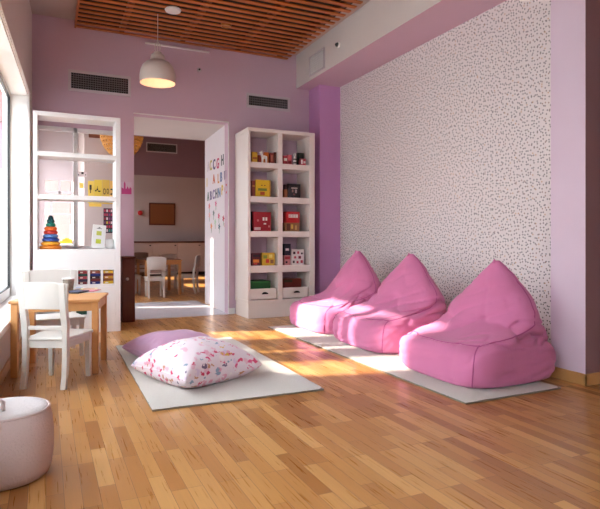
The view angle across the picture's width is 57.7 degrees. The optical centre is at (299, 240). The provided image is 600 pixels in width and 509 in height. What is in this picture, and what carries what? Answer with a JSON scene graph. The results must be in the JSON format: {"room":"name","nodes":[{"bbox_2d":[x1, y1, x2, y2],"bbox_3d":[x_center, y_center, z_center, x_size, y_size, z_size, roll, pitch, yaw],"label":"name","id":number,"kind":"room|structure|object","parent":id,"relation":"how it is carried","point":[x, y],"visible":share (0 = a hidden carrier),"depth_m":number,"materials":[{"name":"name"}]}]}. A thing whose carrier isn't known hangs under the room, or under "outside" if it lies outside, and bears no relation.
{"room":"kindergarten playroom","nodes":[
{"label":"kindergarten playroom","id":0,"kind":"room"},
{"bbox_2d":[0,89,1,121],"bbox_3d":[-1.725,-3.350,12.927,10.200,0.100,9.510,0,0,-25],"label":"ceiling","id":1,"kind":"structure","parent":0,"point":[0,89],"depth_m":13.32,"materials":[{"name":"paint"}]},
{"bbox_2d":[100,135,112,154],"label":"wicker lamp","id":2,"kind":"object","parent":1,"relation":"hanging from","point":[107,146],"depth_m":9.37,"materials":[{"name":"wicker"}]},
{"bbox_2d":[0,0,31,371],"bbox_3d":[-1.374,-0.860,1.614,0.261,3.920,11.000,0,0,-22],"label":"wall","id":3,"kind":"structure","parent":0,"point":[18,13],"depth_m":6.04,"materials":[{"name":"white paint"}]},
{"bbox_2d":[0,72,9,303],"bbox_3d":[-2.524,-0.525,4.239,0.066,2.290,4.130,0,0,-22],"label":"window","id":4,"kind":"structure","parent":3,"relation":"in","point":[5,292],"depth_m":6.08,"materials":[{"name":"white paint"}]},
{"bbox_2d":[0,295,19,338],"bbox_3d":[-2.389,0.640,4.294,0.216,0.049,4.130,0,0,-22],"label":"trim","id":5,"kind":"structure","parent":3,"relation":"attached to","point":[4,307],"depth_m":4.51,"materials":[{"name":"white paint"}]},
{"bbox_2d":[0,337,21,385],"bbox_3d":[-1.078,1.008,1.249,0.018,0.085,10.100,0,0,-22],"label":"baseboard","id":6,"kind":"structure","parent":3,"relation":"attached to","point":[6,368],"depth_m":4.25,"materials":[{"name":"brown wood"}]},
{"bbox_2d":[0,2,29,294],"bbox_3d":[-2.400,-0.540,4.290,0.192,2.360,4.230,0,0,-22],"label":"trim","id":7,"kind":"structure","parent":3,"relation":"attached to","point":[13,73],"depth_m":6.17,"materials":[{"name":"white paint"}]},
{"bbox_2d":[39,130,72,245],"bbox_3d":[-5.133,-1.125,11.481,0.840,4.350,0.150,0,0,-25],"label":"wall","id":8,"kind":"structure","parent":0,"point":[52,141],"depth_m":11.38,"materials":[{"name":"paint"}]},
{"bbox_2d":[39,243,72,244],"bbox_3d":[-5.068,0.070,11.341,0.840,0.040,0.160,0,0,-25],"label":"trim","id":9,"kind":"structure","parent":8,"relation":"attached to","point":[39,243],"depth_m":11.34,"materials":[{"name":"white paint"}]},
{"bbox_2d":[60,238,71,242],"bbox_3d":[-4.911,-0.007,11.436,0.240,0.115,0.120,0,0,-25],"label":"blocks","id":10,"kind":"object","parent":9,"relation":"on","point":[66,240],"visible":0.89,"depth_m":11.39,"materials":[{"name":"paint"}]},
{"bbox_2d":[45,181,72,242],"bbox_3d":[-5.068,-0.610,11.484,0.560,1.320,0.060,0,0,-25],"label":"window","id":11,"kind":"structure","parent":8,"relation":"in","point":[59,192],"depth_m":11.46,"materials":[{"name":"white glass"}]},
{"bbox_2d":[69,133,88,245],"bbox_3d":[-5.255,-1.125,12.831,0.080,4.350,6.700,0,0,-25],"label":"window frame","id":12,"kind":"structure","parent":0,"point":[81,149],"depth_m":10.76,"materials":[{"name":"beige paint"}]},
{"bbox_2d":[89,134,104,137],"bbox_3d":[-4.805,-2.590,12.931,0.780,0.080,6.300,0,0,-25],"label":"bulkhead","id":13,"kind":"object","parent":12,"relation":"attached to","point":[90,135],"depth_m":13.30,"materials":[{"name":"brown wood"}]},
{"bbox_2d":[84,137,112,245],"bbox_3d":[-3.628,-0.400,9.850,0.510,2.900,0.080,0,0,-25],"label":"wall","id":14,"kind":"structure","parent":0,"point":[95,171],"depth_m":9.77,"materials":[{"name":"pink paint"}]},
{"bbox_2d":[78,172,86,176],"bbox_3d":[-3.870,-1.187,9.687,0.157,0.088,0.006,0,0,-25],"label":"drawing","id":15,"kind":"object","parent":14,"relation":"attached to","point":[80,174],"visible":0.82,"depth_m":9.69,"materials":[{"name":"paper"}]},
{"bbox_2d":[88,181,93,202],"bbox_3d":[-3.738,-0.877,9.749,0.100,0.397,0.006,0,0,-25],"label":"drawing","id":16,"kind":"object","parent":14,"relation":"attached to","point":[90,183],"visible":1,"depth_m":9.75,"materials":[{"name":"paper"}]},
{"bbox_2d":[89,203,101,206],"bbox_3d":[-3.674,-0.646,9.780,0.211,0.060,0.004,0,0,-25],"label":"drawing","id":17,"kind":"object","parent":14,"relation":"attached to","point":[90,204],"visible":1,"depth_m":9.78,"materials":[{"name":"paper"}]},
{"bbox_2d":[94,180,101,202],"bbox_3d":[-3.630,-0.891,9.799,0.132,0.419,0.006,0,0,-25],"label":"drawing","id":18,"kind":"object","parent":14,"relation":"attached to","point":[97,183],"visible":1,"depth_m":9.80,"materials":[{"name":"paper"}]},
{"bbox_2d":[102,180,109,203],"bbox_3d":[-3.509,-0.887,9.855,0.127,0.439,0.006,0,0,-25],"label":"drawing","id":19,"kind":"object","parent":14,"relation":"attached to","point":[105,183],"visible":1,"depth_m":9.85,"materials":[{"name":"paper"}]},
{"bbox_2d":[103,208,112,232],"bbox_3d":[-3.457,-0.368,9.880,0.198,0.447,0.006,0,0,-25],"label":"chart","id":20,"kind":"object","parent":14,"relation":"attached to","point":[107,212],"visible":0.77,"depth_m":9.87,"materials":[{"name":"paper"}]},
{"bbox_2d":[110,181,112,203],"bbox_3d":[-3.411,-0.882,9.901,0.078,0.421,0.006,0,0,-25],"label":"drawing","id":21,"kind":"object","parent":14,"relation":"attached to","point":[111,182],"visible":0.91,"depth_m":9.89,"materials":[{"name":"paper"}]},
{"bbox_2d":[0,122,204,278],"bbox_3d":[-3.773,-1.175,17.321,10.200,4.450,0.215,0,0,-25],"label":"wall","id":22,"kind":"structure","parent":0,"point":[188,194],"depth_m":17.02,"materials":[{"name":"beige paint"}]},
{"bbox_2d":[134,136,143,154],"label":"wicker lamp","id":23,"kind":"object","parent":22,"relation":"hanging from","point":[138,141],"depth_m":9.55,"materials":[{"name":"wicker"}]},
{"bbox_2d":[137,209,142,215],"bbox_3d":[-4.882,-0.878,16.652,0.200,0.200,0.090,0,0,-25],"label":"bell","id":24,"kind":"object","parent":22,"relation":"attached to","point":[139,211],"visible":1,"depth_m":16.64,"materials":[{"name":"paint"}]},
{"bbox_2d":[146,142,176,153],"bbox_3d":[-4.296,-2.892,16.946,0.952,0.300,0.020,0,0,-25],"label":"air vent","id":25,"kind":"object","parent":22,"relation":"in","point":[150,146],"visible":1,"depth_m":16.94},
{"bbox_2d":[150,144,173,151],"bbox_3d":[-4.296,-2.892,16.946,0.882,0.230,0.012,0,0,-25],"label":"grille","id":26,"kind":"object","parent":25,"relation":"attached to","point":[153,147],"depth_m":16.95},
{"bbox_2d":[149,203,174,224],"bbox_3d":[-4.287,-0.837,16.960,0.799,0.686,0.034,0,0,-25],"label":"cork board","id":27,"kind":"object","parent":22,"relation":"attached to","point":[159,213],"visible":1,"depth_m":16.94,"materials":[{"name":"brown wood"}]},
{"bbox_2d":[134,135,203,140],"bbox_3d":[0.614,-1.125,10.349,8.140,4.350,0.160,0,0,-25],"label":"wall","id":28,"kind":"structure","parent":0,"point":[134,135],"depth_m":9.15,"materials":[{"name":"paint"}]},
{"bbox_2d":[32,14,308,313],"bbox_3d":[-1.435,-0.885,7.727,4.670,3.870,0.160,0,0,-25],"label":"wall","id":29,"kind":"structure","parent":0,"point":[218,92],"depth_m":7.41,"materials":[{"name":"purple paint"}]},
{"bbox_2d":[38,125,112,248],"bbox_3d":[-2.877,-0.675,7.033,0.990,1.550,0.080,0,0,-25],"label":"window","id":30,"kind":"structure","parent":29,"relation":"in","point":[75,131],"depth_m":6.99,"materials":[{"name":"white paint"}]},
{"bbox_2d":[68,69,130,96],"bbox_3d":[-2.597,-2.050,7.086,0.768,0.270,0.020,0,0,-25],"label":"air vent","id":31,"kind":"object","parent":29,"relation":"in","point":[78,80],"visible":1,"depth_m":7.08,"materials":[{"name":"metal"}]},
{"bbox_2d":[71,72,127,92],"bbox_3d":[-2.597,-2.050,7.086,0.698,0.200,0.012,0,0,-25],"label":"grille","id":32,"kind":"object","parent":31,"relation":"attached to","point":[90,82],"depth_m":7.08,"materials":[{"name":"metal"}]},
{"bbox_2d":[121,181,131,193],"bbox_3d":[-2.302,-0.707,7.233,0.128,0.170,0.003,0,0,-25],"label":"sticker","id":33,"kind":"object","parent":29,"relation":"attached to","point":[127,186],"visible":1,"depth_m":7.23,"materials":[{"name":"paper"}]},
{"bbox_2d":[145,42,209,52],"bbox_3d":[-1.679,-2.660,7.506,0.882,0.020,0.034,0,0,-25],"label":"ceiling strip","id":34,"kind":"object","parent":29,"relation":"attached to","point":[148,43],"visible":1,"depth_m":7.50,"materials":[{"name":"white paint"}]},
{"bbox_2d":[134,116,223,140],"bbox_3d":[-1.899,-1.850,8.344,1.830,0.300,1.350,0,0,-25],"label":"trim","id":35,"kind":"structure","parent":29,"relation":"attached to","point":[143,126],"depth_m":8.23,"materials":[{"name":"paint"}]},
{"bbox_2d":[133,113,228,313],"bbox_3d":[-1.621,-0.331,7.546,1.323,2.762,0.012,0,0,-25],"label":"trim","id":36,"kind":"structure","parent":29,"relation":"attached to","point":[133,113],"depth_m":7.82,"materials":[{"name":"white paint"}]},
{"bbox_2d":[229,308,234,313],"bbox_3d":[-0.980,1.008,7.845,0.086,0.085,0.012,0,0,-25],"label":"baseboard","id":37,"kind":"structure","parent":29,"relation":"attached to","point":[231,310],"depth_m":7.84,"materials":[{"name":"white paint"}]},
{"bbox_2d":[246,93,289,111],"bbox_3d":[-0.465,-2.055,8.080,0.690,0.210,0.020,0,0,-25],"label":"air vent","id":38,"kind":"object","parent":29,"relation":"in","point":[253,100],"visible":1,"depth_m":8.07,"materials":[{"name":"metal"}]},
{"bbox_2d":[249,95,287,108],"bbox_3d":[-0.465,-2.055,8.080,0.620,0.140,0.012,0,0,-25],"label":"grille","id":39,"kind":"object","parent":38,"relation":"attached to","point":[255,101],"depth_m":8.08,"materials":[{"name":"metal"}]},
{"bbox_2d":[29,0,369,54],"bbox_3d":[1.169,-2.880,2.934,7.800,0.120,10.730,0,0,-25],"label":"ceiling","id":40,"kind":"structure","parent":0,"point":[65,9],"depth_m":6.67,"materials":[{"name":"paint"}]},
{"bbox_2d":[74,0,362,59],"bbox_3d":[0.028,-2.765,4.211,2.950,0.100,7.410,0,0,-25],"label":"ceiling panel","id":41,"kind":"object","parent":40,"relation":"attached to","point":[276,27],"visible":1,"depth_m":6.78,"materials":[{"name":"brown wood"}]},
{"bbox_2d":[139,14,175,87],"bbox_3d":[-1.705,-2.305,6.531,0.422,0.830,0.422,0,0,-25],"label":"pendant lamp","id":42,"kind":"object","parent":41,"relation":"hanging from","point":[155,72],"visible":1,"depth_m":6.42,"materials":[{"name":"metal"}]},
{"bbox_2d":[165,6,180,14],"bbox_3d":[-1.489,-2.702,6.390,0.190,0.036,0.190,0,0,-25],"label":"smoke detector","id":43,"kind":"object","parent":41,"relation":"attached to","point":[174,10],"visible":1,"depth_m":6.35,"materials":[{"name":"white paint"}]},
{"bbox_2d":[221,23,230,27],"bbox_3d":[-0.936,-2.731,6.895,0.130,0.038,0.130,0,0,-25],"label":"recessed light","id":44,"kind":"object","parent":41,"relation":"attached to","point":[222,24],"visible":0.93,"depth_m":6.87,"materials":[{"name":"gold metal"}]},
{"bbox_2d":[205,125,224,311],"bbox_3d":[-1.209,-0.335,8.578,0.250,2.770,1.522,0,0,-22],"label":"wall","id":45,"kind":"structure","parent":0,"point":[215,144],"depth_m":8.53,"materials":[{"name":"paint"}]},
{"bbox_2d":[0,274,599,508],"bbox_3d":[-1.043,1.108,7.679,7.800,0.124,21.200,0,0,-25],"label":"floor","id":46,"kind":"structure","parent":0,"point":[372,438],"depth_m":2.87,"materials":[{"name":"brown wood"}]},
{"bbox_2d":[0,397,53,490],"bbox_3d":[-1.321,0.872,2.430,0.408,0.356,0.408,0,0,-25],"label":"pouf","id":47,"kind":"object","parent":46,"relation":"on","point":[26,423],"visible":1,"depth_m":2.33,"materials":[{"name":"fabric"}]},
{"bbox_2d":[21,269,85,355],"bbox_3d":[-2.284,0.661,5.055,0.495,0.777,0.477,0,0,-33],"label":"chair","id":48,"kind":"object","parent":46,"relation":"on","point":[48,275],"visible":0.46,"depth_m":5.13,"materials":[{"name":"paint"}]},
{"bbox_2d":[76,311,86,314],"bbox_3d":[-2.529,0.815,6.291,0.116,0.049,0.200,0,0,-25],"label":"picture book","id":49,"kind":"object","parent":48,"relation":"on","point":[78,312],"visible":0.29,"depth_m":6.21,"materials":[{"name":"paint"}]},
{"bbox_2d":[15,282,92,389],"bbox_3d":[-1.806,0.669,4.053,0.380,0.762,0.477,0,0,3],"label":"chair","id":50,"kind":"object","parent":46,"relation":"on","point":[31,295],"visible":1,"depth_m":3.87,"materials":[{"name":"paint"}]},
{"bbox_2d":[8,292,108,377],"bbox_3d":[-1.967,0.755,4.511,0.660,0.590,0.600,0,0,-13],"label":"table","id":51,"kind":"object","parent":46,"relation":"on","point":[93,302],"visible":0.78,"depth_m":4.30,"materials":[{"name":"brown wood"}]},
{"bbox_2d":[62,278,74,290],"bbox_3d":[-2.147,0.401,5.054,0.114,0.116,0.114,0,0,-25],"label":"paper cup","id":52,"kind":"object","parent":51,"relation":"on","point":[70,281],"visible":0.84,"depth_m":5.02,"materials":[{"name":"white paint"}]},
{"bbox_2d":[69,290,88,293],"bbox_3d":[-1.996,0.452,4.857,0.150,0.013,0.200,0,0,5],"label":"notebook","id":53,"kind":"object","parent":51,"relation":"on","point":[71,291],"visible":0.77,"depth_m":4.81,"materials":[{"name":"paper"}]},
{"bbox_2d":[33,110,120,332],"bbox_3d":[-2.572,-0.193,6.302,0.915,2.485,0.304,0,0,-25],"label":"shelving unit","id":54,"kind":"object","parent":46,"relation":"on","point":[43,259],"visible":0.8,"depth_m":6.23,"materials":[{"name":"white paint"}]},
{"bbox_2d":[39,215,61,248],"bbox_3d":[-2.820,-0.098,6.166,0.230,0.381,0.230,0,0,-25],"label":"stacking toy","id":55,"kind":"object","parent":54,"relation":"on","point":[50,240],"visible":1,"depth_m":6.11,"materials":[{"name":"paint"}]},
{"bbox_2d":[90,281,99,283],"bbox_3d":[-2.391,0.479,6.343,0.104,0.029,0.202,0,0,-25],"label":"picture book","id":56,"kind":"object","parent":54,"relation":"on","point":[91,282],"visible":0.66,"depth_m":6.25,"materials":[{"name":"paper"}]},
{"bbox_3d":[-2.390,0.449,6.349,0.105,0.029,0.200,0,0,-25],"label":"picture book","id":57,"kind":"object","parent":56,"relation":"on","visible":0},
{"bbox_2d":[90,276,99,278],"bbox_3d":[-2.394,0.419,6.350,0.104,0.029,0.202,0,0,-25],"label":"picture book","id":58,"kind":"object","parent":57,"relation":"on","point":[91,277],"visible":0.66,"depth_m":6.26,"materials":[{"name":"paper"}]},
{"bbox_3d":[-2.388,0.389,6.345,0.105,0.029,0.200,0,0,-25],"label":"picture book","id":59,"kind":"object","parent":58,"relation":"on","visible":0},
{"bbox_2d":[90,270,99,273],"bbox_3d":[-2.392,0.358,6.346,0.104,0.029,0.202,0,0,-25],"label":"picture book","id":60,"kind":"object","parent":59,"relation":"on","point":[91,271],"visible":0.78,"depth_m":6.26,"materials":[{"name":"paper"}]},
{"bbox_2d":[91,224,105,248],"bbox_3d":[-2.339,-0.051,6.333,0.174,0.286,0.055,0,0,-29],"label":"picture card","id":61,"kind":"object","parent":54,"relation":"on","point":[99,231],"visible":1,"depth_m":6.33,"materials":[{"name":"paper"}]},
{"bbox_2d":[105,239,113,248],"bbox_3d":[-2.270,0.034,6.500,0.104,0.115,0.104,0,0,-25],"label":"cup","id":62,"kind":"object","parent":54,"relation":"on","point":[109,243],"visible":1,"depth_m":6.46,"materials":[{"name":"ceramic"}]},
{"bbox_3d":[-2.512,0.479,6.286,0.091,0.029,0.203,0,0,-25],"label":"picture book","id":63,"kind":"object","parent":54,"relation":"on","visible":0},
{"bbox_3d":[-2.511,0.449,6.293,0.092,0.029,0.200,0,0,-25],"label":"picture book","id":64,"kind":"object","parent":63,"relation":"on","visible":0},
{"bbox_3d":[-2.515,0.419,6.294,0.091,0.029,0.203,0,0,-25],"label":"picture book","id":65,"kind":"object","parent":64,"relation":"on","visible":0},
{"bbox_3d":[-2.509,0.389,6.289,0.092,0.029,0.200,0,0,-25],"label":"picture book","id":66,"kind":"object","parent":65,"relation":"on","visible":0},
{"bbox_2d":[78,270,86,273],"bbox_3d":[-2.513,0.358,6.290,0.091,0.029,0.202,0,0,-25],"label":"picture book","id":67,"kind":"object","parent":66,"relation":"on","point":[79,271],"visible":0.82,"depth_m":6.20,"materials":[{"name":"paper"}]},
{"bbox_2d":[121,256,135,321],"bbox_3d":[-2.248,0.625,7.117,0.173,0.850,0.240,0,0,-25],"label":"base cabinet","id":68,"kind":"object","parent":46,"relation":"on","point":[127,262],"visible":0.87,"depth_m":7.04,"materials":[{"name":"brown wood"}]},
{"bbox_2d":[135,274,140,294],"bbox_3d":[-3.355,0.669,10.681,0.418,0.762,0.365,0,0,-30],"label":"chair","id":69,"kind":"object","parent":46,"relation":"on","point":[137,276],"visible":0.26,"depth_m":10.63,"materials":[{"name":"paint"}]},
{"bbox_2d":[134,252,147,275],"bbox_3d":[-3.438,0.649,11.777,0.365,0.802,0.418,0,0,-23],"label":"chair","id":70,"kind":"object","parent":46,"relation":"on","point":[137,254],"visible":0.2,"depth_m":11.93,"materials":[{"name":"beige paint"}]},
{"bbox_2d":[144,257,166,297],"bbox_3d":[-2.716,0.669,10.201,0.365,0.762,0.418,0,0,-25],"label":"chair","id":71,"kind":"object","parent":46,"relation":"on","point":[153,263],"visible":1,"depth_m":10.05,"materials":[{"name":"paint"}]},
{"bbox_2d":[136,259,181,295],"bbox_3d":[-2.866,0.710,11.021,0.720,0.680,1.100,0,0,-25],"label":"table","id":72,"kind":"object","parent":46,"relation":"on","point":[169,263],"visible":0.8,"depth_m":10.67,"materials":[{"name":"brown wood"}]},
{"bbox_2d":[137,258,180,259],"bbox_3d":[-2.866,0.364,11.021,0.680,0.009,1.060,0,0,-25],"label":"tabletop","id":73,"kind":"object","parent":72,"relation":"on","point":[137,258],"visible":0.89,"depth_m":10.70,"materials":[{"name":"brown wood"}]},
{"bbox_2d":[160,254,177,289],"bbox_3d":[-2.880,0.669,11.982,0.365,0.762,0.418,0,0,-17],"label":"chair","id":74,"kind":"object","parent":46,"relation":"on","point":[174,256],"visible":0.58,"depth_m":12.10,"materials":[{"name":"paint"}]},
{"bbox_2d":[134,241,204,275],"bbox_3d":[-3.853,0.530,16.900,4.500,1.040,0.490,0,0,-25],"label":"sideboard","id":75,"kind":"object","parent":46,"relation":"on","point":[186,251],"visible":0.41,"depth_m":16.71,"materials":[{"name":"beige paint"}]},
{"bbox_2d":[134,241,204,242],"bbox_3d":[-3.853,0.030,16.900,4.500,0.040,0.490,0,0,-25],"label":"countertop","id":76,"kind":"structure","parent":75,"relation":"on","point":[134,241],"depth_m":16.57,"materials":[{"name":"brown wood"}]},
{"bbox_2d":[177,255,200,293],"bbox_3d":[-2.244,0.669,11.021,0.418,0.762,0.365,0,0,3],"label":"chair","id":77,"kind":"object","parent":46,"relation":"on","point":[193,276],"visible":0.91,"depth_m":10.90,"materials":[{"name":"paint"}]},
{"bbox_2d":[116,337,323,411],"bbox_3d":[-0.830,1.040,4.617,1.187,0.020,2.256,0,0,-24],"label":"rug","id":78,"kind":"object","parent":46,"relation":"on","point":[270,379],"visible":0.48,"depth_m":3.83,"materials":[{"name":"fabric"}]},
{"bbox_2d":[122,329,209,356],"bbox_3d":[-1.099,0.911,4.816,0.719,0.237,0.719,0,0,-37],"label":"floor cushion","id":79,"kind":"object","parent":78,"relation":"on","point":[143,344],"visible":0.42,"depth_m":4.70,"materials":[{"name":"fabric"}]},
{"bbox_2d":[131,336,261,387],"bbox_3d":[-0.778,0.880,4.105,0.698,0.299,0.698,0,0,43],"label":"floor cushion","id":80,"kind":"object","parent":78,"relation":"on","point":[200,361],"visible":1,"depth_m":3.92,"materials":[{"name":"fabric"}]},
{"bbox_2d":[235,127,314,318],"bbox_3d":[-0.359,-0.242,7.789,1.008,2.585,0.558,0,0,-25],"label":"bookcase","id":81,"kind":"object","parent":46,"relation":"on","point":[276,300],"visible":0.9,"depth_m":7.65,"materials":[{"name":"beige paint"}]},
{"bbox_2d":[251,180,254,195],"bbox_3d":[-0.640,-0.715,7.429,0.048,0.216,0.052,0,0,-25],"label":"picture book","id":82,"kind":"object","parent":81,"relation":"on","point":[252,181],"visible":0.82,"depth_m":7.41,"materials":[{"name":"paper"}]},
{"bbox_2d":[251,152,256,161],"bbox_3d":[-0.624,-1.142,7.437,0.075,0.142,0.052,0,0,-25],"label":"picture book","id":83,"kind":"object","parent":81,"relation":"on","point":[253,154],"visible":0.82,"depth_m":7.41,"materials":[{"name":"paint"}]},
{"bbox_2d":[251,253,260,265],"bbox_3d":[-0.604,0.252,7.446,0.128,0.169,0.052,0,0,-25],"label":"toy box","id":84,"kind":"object","parent":81,"relation":"on","point":[255,257],"visible":1,"depth_m":7.42,"materials":[{"name":"cardboard"}]},
{"bbox_2d":[250,280,269,288],"bbox_3d":[-0.595,0.666,7.599,0.284,0.232,0.282,0,0,-25],"label":"toy box","id":85,"kind":"object","parent":81,"relation":"in","point":[254,284],"visible":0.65,"depth_m":7.47,"materials":[{"name":"paint"}]},
{"bbox_2d":[252,212,270,230],"bbox_3d":[-0.526,-0.267,7.482,0.256,0.264,0.052,0,0,-25],"label":"picture book","id":86,"kind":"object","parent":81,"relation":"on","point":[261,221],"visible":0.9,"depth_m":7.46,"materials":[{"name":"paint"}]},
{"bbox_2d":[255,180,270,196],"bbox_3d":[-0.514,-0.721,7.488,0.215,0.230,0.052,0,0,-25],"label":"picture book","id":87,"kind":"object","parent":81,"relation":"on","point":[262,187],"visible":0.88,"depth_m":7.46,"materials":[{"name":"paper"}]},
{"bbox_2d":[259,150,268,162],"bbox_3d":[-0.490,-1.158,7.473,0.135,0.170,0.050,0,0,-25],"label":"animal figurine","id":88,"kind":"object","parent":81,"relation":"on","point":[261,153],"visible":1,"depth_m":7.45,"materials":[{"name":"paint"}]},
{"bbox_2d":[263,152,268,162],"bbox_3d":[-0.472,-1.152,7.586,0.067,0.162,0.050,0,0,-25],"label":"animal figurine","id":89,"kind":"object","parent":81,"relation":"on","point":[264,153],"visible":0.49,"depth_m":7.57,"materials":[{"name":"paint"}]},
{"bbox_2d":[261,253,274,265],"bbox_3d":[-0.444,0.248,7.521,0.189,0.176,0.052,0,0,-25],"label":"toy box","id":90,"kind":"object","parent":81,"relation":"on","point":[266,258],"visible":0.94,"depth_m":7.49,"materials":[{"name":"cardboard"}]},
{"bbox_2d":[269,153,273,162],"bbox_3d":[-0.398,-1.145,7.564,0.060,0.149,0.052,0,0,-25],"label":"picture book","id":91,"kind":"object","parent":81,"relation":"on","point":[271,155],"visible":0.78,"depth_m":7.54,"materials":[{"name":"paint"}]},
{"bbox_2d":[283,156,286,163],"bbox_3d":[-0.212,-1.131,7.629,0.058,0.121,0.052,0,0,-25],"label":"picture book","id":92,"kind":"object","parent":81,"relation":"on","point":[284,157],"visible":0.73,"depth_m":7.60,"materials":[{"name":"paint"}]},
{"bbox_2d":[283,189,286,196],"bbox_3d":[-0.209,-0.664,7.631,0.053,0.115,0.050,0,0,-25],"label":"picture book","id":93,"kind":"object","parent":81,"relation":"on","point":[284,190],"visible":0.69,"depth_m":7.61,"materials":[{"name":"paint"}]},
{"bbox_2d":[283,255,290,264],"bbox_3d":[-0.196,0.269,7.664,0.096,0.135,0.102,0,0,-25],"label":"toy box","id":94,"kind":"object","parent":81,"relation":"on","point":[286,258],"visible":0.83,"depth_m":7.62,"materials":[{"name":"cardboard"}]},
{"bbox_2d":[283,244,290,254],"bbox_3d":[-0.195,0.119,7.665,0.099,0.162,0.102,0,0,-25],"label":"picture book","id":95,"kind":"object","parent":94,"relation":"on","point":[286,247],"visible":0.71,"depth_m":7.62,"materials":[{"name":"paint"}]},
{"bbox_2d":[287,155,291,163],"bbox_3d":[-0.152,-1.138,7.657,0.060,0.135,0.052,0,0,-25],"label":"picture book","id":96,"kind":"object","parent":81,"relation":"on","point":[289,157],"visible":0.82,"depth_m":7.63,"materials":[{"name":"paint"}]},
{"bbox_2d":[283,223,298,230],"bbox_3d":[-0.133,-0.196,7.704,0.223,0.122,0.122,0,0,-25],"label":"toy box","id":97,"kind":"object","parent":81,"relation":"on","point":[286,226],"visible":0.73,"depth_m":7.65,"materials":[{"name":"cardboard"}]},
{"bbox_2d":[283,211,299,222],"bbox_3d":[-0.120,-0.335,7.710,0.205,0.155,0.122,0,0,-25],"label":"toy box","id":98,"kind":"object","parent":97,"relation":"on","point":[288,217],"visible":0.98,"depth_m":7.66,"materials":[{"name":"cardboard"}]},
{"bbox_2d":[283,277,300,287],"bbox_3d":[-0.167,0.656,7.799,0.281,0.252,0.282,0,0,-25],"label":"toy box","id":99,"kind":"object","parent":81,"relation":"in","point":[288,282],"visible":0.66,"depth_m":7.68,"materials":[{"name":"paint"}]},
{"bbox_2d":[287,184,299,197],"bbox_3d":[-0.089,-0.704,7.686,0.190,0.196,0.052,0,0,-25],"label":"picture book","id":100,"kind":"object","parent":81,"relation":"on","point":[293,190],"visible":0.84,"depth_m":7.66,"materials":[{"name":"paper"}]},
{"bbox_2d":[293,153,296,164],"bbox_3d":[-0.073,-1.155,7.668,0.050,0.170,0.050,0,0,-25],"label":"animal figurine","id":101,"kind":"object","parent":81,"relation":"on","point":[294,154],"visible":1,"depth_m":7.65,"materials":[{"name":"paint"}]},
{"bbox_2d":[291,249,303,264],"bbox_3d":[-0.051,0.228,7.731,0.193,0.216,0.102,0,0,-25],"label":"toy box","id":102,"kind":"object","parent":81,"relation":"on","point":[297,255],"visible":0.91,"depth_m":7.68,"materials":[{"name":"cardboard"}]},
{"bbox_2d":[296,153,303,164],"bbox_3d":[0.003,-1.162,7.784,0.098,0.182,0.052,0,0,-25],"label":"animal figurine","id":103,"kind":"object","parent":81,"relation":"on","point":[298,155],"visible":0.58,"depth_m":7.75,"materials":[{"name":"paint"}]},
{"bbox_2d":[300,158,305,164],"bbox_3d":[0.040,-1.118,7.719,0.086,0.094,0.032,0,0,-25],"label":"picture book","id":104,"kind":"object","parent":81,"relation":"on","point":[302,161],"visible":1,"depth_m":7.70,"materials":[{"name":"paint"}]},
{"bbox_2d":[268,325,560,403],"bbox_3d":[0.732,1.040,5.234,0.875,0.020,3.434,0,0,-25],"label":"rug","id":105,"kind":"object","parent":46,"relation":"on","point":[391,364],"visible":0.41,"depth_m":4.26,"materials":[{"name":"fabric"}]},
{"bbox_2d":[289,250,380,333],"bbox_3d":[0.457,0.569,6.540,1.000,0.920,1.077,0,0,-25],"label":"bean bag","id":106,"kind":"object","parent":105,"relation":"on","point":[356,282],"visible":0.8,"depth_m":6.31,"materials":[{"name":"pink fabric"}]},
{"bbox_2d":[332,253,446,353],"bbox_3d":[0.911,0.574,5.491,0.949,0.910,1.090,0,0,-25],"label":"bean bag","id":107,"kind":"object","parent":105,"relation":"on","point":[408,298],"visible":0.94,"depth_m":5.25,"materials":[{"name":"pink fabric"}]},
{"bbox_2d":[399,259,555,388],"bbox_3d":[1.363,0.587,4.285,0.922,0.885,1.003,0,0,-25],"label":"bean bag","id":108,"kind":"object","parent":105,"relation":"on","point":[492,334],"visible":1,"depth_m":4.01,"materials":[{"name":"pink fabric"}]},
{"bbox_2d":[309,85,339,293],"bbox_3d":[0.503,-0.630,8.344,0.635,3.360,0.360,0,0,-25],"label":"wall column","id":109,"kind":"structure","parent":0,"point":[324,100],"depth_m":8.12,"materials":[{"name":"purple paint"}]},
{"bbox_2d":[296,0,506,90],"bbox_3d":[2.364,-2.565,4.153,0.904,0.510,9.530,0,0,-25],"label":"ceiling beam","id":110,"kind":"structure","parent":0,"point":[379,32],"depth_m":6.42,"materials":[{"name":"paint"}]},
{"bbox_2d":[309,47,324,76],"bbox_3d":[0.233,-2.499,7.630,0.020,0.290,0.465,0,0,-25],"label":"air vent","id":111,"kind":"object","parent":110,"relation":"in","point":[317,60],"visible":1,"depth_m":7.62,"materials":[{"name":"metal"}]},
{"bbox_2d":[310,49,322,73],"bbox_3d":[0.233,-2.499,7.630,0.012,0.250,0.425,0,0,-25],"label":"grille","id":112,"kind":"object","parent":111,"relation":"attached to","point":[316,60],"depth_m":7.62,"materials":[{"name":"metal"}]},
{"bbox_2d":[340,0,550,343],"bbox_3d":[1.574,-0.630,6.350,0.200,3.360,4.160,0,0,-25],"label":"wall","id":113,"kind":"structure","parent":0,"point":[445,144],"depth_m":5.82,"materials":[{"name":"paper"}]},
{"bbox_2d":[551,0,599,373],"bbox_3d":[3.210,-0.885,4.652,2.650,3.870,0.300,0,0,-25],"label":"wall pier","id":114,"kind":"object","parent":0,"point":[575,24],"visible":1,"depth_m":4.03,"materials":[{"name":"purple paint"}]},
{"bbox_2d":[550,367,599,385],"bbox_3d":[3.115,1.008,4.600,2.465,0.085,0.315,0,0,-25],"label":"baseboard","id":115,"kind":"structure","parent":114,"relation":"attached to","point":[589,379],"depth_m":4.00,"materials":[{"name":"brown wood"}]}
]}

